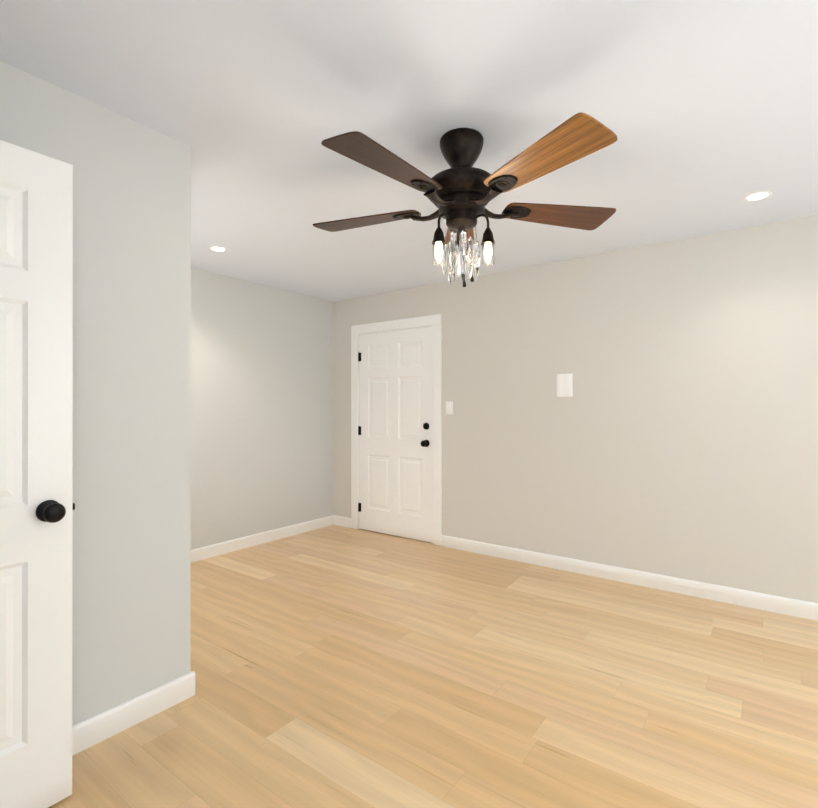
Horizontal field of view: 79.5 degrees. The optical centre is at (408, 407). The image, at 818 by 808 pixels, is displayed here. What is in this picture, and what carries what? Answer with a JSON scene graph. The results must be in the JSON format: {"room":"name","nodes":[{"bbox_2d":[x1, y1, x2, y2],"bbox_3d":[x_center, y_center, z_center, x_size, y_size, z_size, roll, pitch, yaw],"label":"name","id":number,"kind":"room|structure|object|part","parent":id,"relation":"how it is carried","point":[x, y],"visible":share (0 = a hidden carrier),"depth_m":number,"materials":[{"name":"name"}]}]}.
{"room":"empty living room","nodes":[
{"label":"empty living room","id":0,"kind":"room"},
{"bbox_2d":[0,61,190,725],"bbox_3d":[-2.099,0.058,2.086,1.764,2.400,1.464,0,0,37],"label":"wall","id":1,"kind":"structure","parent":0,"point":[131,583],"depth_m":1.93,"materials":[{"name":"white paint"}]},
{"bbox_2d":[72,671,194,755],"bbox_3d":[-1.345,1.208,1.610,0.014,0.100,1.358,0,0,37],"label":"baseboard","id":2,"kind":"structure","parent":1,"relation":"attached to","point":[94,730],"depth_m":1.94,"materials":[{"name":"white wood"}]},
{"bbox_2d":[191,268,332,549],"bbox_3d":[-1.792,0.060,4.085,0.120,2.400,3.116,0,0,37],"label":"wall","id":3,"kind":"structure","parent":0,"point":[261,408],"depth_m":4.52,"materials":[{"name":"white paint"}]},
{"bbox_2d":[191,515,332,561],"bbox_3d":[-1.593,1.211,4.240,0.014,0.100,2.602,0,0,37],"label":"baseboard","id":4,"kind":"structure","parent":3,"relation":"attached to","point":[208,551],"depth_m":4.50,"materials":[{"name":"white wood"}]},
{"bbox_2d":[0,0,817,301],"bbox_3d":[-0.103,-1.202,1.628,5.760,0.120,5.300,0,0,37],"label":"ceiling","id":5,"kind":"structure","parent":0,"point":[705,112],"depth_m":1.86,"materials":[{"name":"white paint"}]},
{"bbox_2d":[208,246,227,251],"bbox_3d":[-1.375,-1.139,3.540,0.134,0.004,0.134,0,0,37],"label":"recessed light","id":6,"kind":"object","parent":5,"relation":"in","point":[217,248],"visible":1,"depth_m":3.53,"materials":[{"name":"white"}]},
{"bbox_2d":[313,112,617,286],"bbox_3d":[0.195,-0.822,2.072,1.366,0.640,1.332,0,0,37],"label":"ceiling fan","id":7,"kind":"object","parent":5,"relation":"hanging from","point":[461,193],"visible":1,"depth_m":2.00,"materials":[{"name":"brown wood"}]},
{"bbox_2d":[743,191,772,201],"bbox_3d":[1.885,-1.140,2.658,0.134,0.004,0.134,0,0,37],"label":"recessed light","id":8,"kind":"object","parent":5,"relation":"in","point":[757,196],"visible":1,"depth_m":2.66,"materials":[{"name":"white"}]},
{"bbox_2d":[48,525,817,807],"bbox_3d":[-0.103,1.308,1.625,5.760,0.100,5.300,0,0,37],"label":"floor","id":9,"kind":"structure","parent":0,"point":[334,666],"depth_m":2.15,"materials":[{"name":"brown wood"}]},
{"bbox_2d":[333,215,817,602],"bbox_3d":[1.438,0.060,3.708,5.760,2.400,0.120,0,0,37],"label":"wall","id":10,"kind":"structure","parent":0,"point":[675,435],"depth_m":3.48,"materials":[{"name":"white paint"}]},
{"bbox_2d":[333,515,350,527],"bbox_3d":[-0.710,1.212,5.213,0.276,0.100,0.014,0,0,37],"label":"baseboard","id":11,"kind":"structure","parent":10,"relation":"attached to","point":[341,521],"depth_m":5.21,"materials":[{"name":"white wood"}]},
{"bbox_2d":[358,326,432,542],"bbox_3d":[-0.141,0.251,4.821,0.922,2.000,0.053,0,0,37],"label":"entry door","id":12,"kind":"structure","parent":10,"relation":"in","point":[395,415],"depth_m":4.79,"materials":[{"name":"white wood"}]},
{"bbox_3d":[-0.509,0.255,5.069,0.034,1.644,0.013,0,0,37],"label":"entry door hinges","id":13,"kind":"part","parent":12,"relation":"part of","materials":[{"name":"black metal"}]},
{"bbox_2d":[421,440,429,446],"bbox_3d":[0.144,0.336,4.551,0.068,0.068,0.068,0,0,37],"label":"door knob","id":14,"kind":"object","parent":12,"relation":"attached to","point":[425,443],"depth_m":4.53,"materials":[{"name":"black metal"}]},
{"bbox_2d":[423,423,428,429],"bbox_3d":[0.153,0.176,4.565,0.066,0.066,0.036,0,0,37],"label":"deadbolt","id":15,"kind":"object","parent":12,"relation":"attached to","point":[425,426],"depth_m":4.56,"materials":[{"name":"black metal"}]},
{"bbox_2d":[351,314,441,545],"bbox_3d":[-0.116,0.206,4.848,1.114,2.110,0.137,0,0,37],"label":"door frame","id":16,"kind":"structure","parent":10,"relation":"attached to","point":[435,321],"depth_m":4.61,"materials":[{"name":"white wood"}]},
{"bbox_2d":[446,401,452,413],"bbox_3d":[0.360,0.006,4.423,0.072,0.116,0.014,0,0,37],"label":"light switch","id":17,"kind":"object","parent":10,"relation":"attached to","point":[451,403],"depth_m":4.42,"materials":[{"name":"white plastic"}]},
{"bbox_3d":[0.359,0.006,4.420,0.033,0.066,0.010,0,0,37],"label":"door light switch rocker","id":18,"kind":"part","parent":17,"relation":"part of","materials":[{"name":"white plastic"}]},
{"bbox_2d":[556,374,572,396],"bbox_3d":[1.202,-0.170,3.801,0.125,0.178,0.012,0,0,37],"label":"switch plate","id":19,"kind":"object","parent":10,"relation":"attached to","point":[564,385],"visible":1,"depth_m":3.79,"materials":[{"name":"white plastic"}]},
{"bbox_2d":[441,535,817,620],"bbox_3d":[1.957,1.210,3.240,4.130,0.100,0.014,0,0,37],"label":"baseboard","id":20,"kind":"structure","parent":10,"relation":"attached to","point":[778,604],"depth_m":3.44,"materials":[{"name":"white wood"}]},
{"bbox_3d":[-1.277,0.224,0.641,0.855,2.065,0.120,0,0,37],"label":"door frame","id":21,"kind":"structure","parent":0,"visible":0},
{"bbox_2d":[0,140,72,807],"bbox_3d":[-1.342,0.232,1.270,0.035,2.030,0.813,0,0,37],"label":"door","id":22,"kind":"structure","parent":21,"relation":"attached to","point":[36,329],"depth_m":1.51,"materials":[{"name":"white wood"}]},
{"bbox_2d":[36,500,65,522],"bbox_3d":[-1.098,0.323,1.513,0.068,0.068,0.068,0,0,37],"label":"door knob","id":23,"kind":"object","parent":22,"relation":"attached to","point":[52,511],"depth_m":1.50,"materials":[{"name":"black metal"}]}
]}

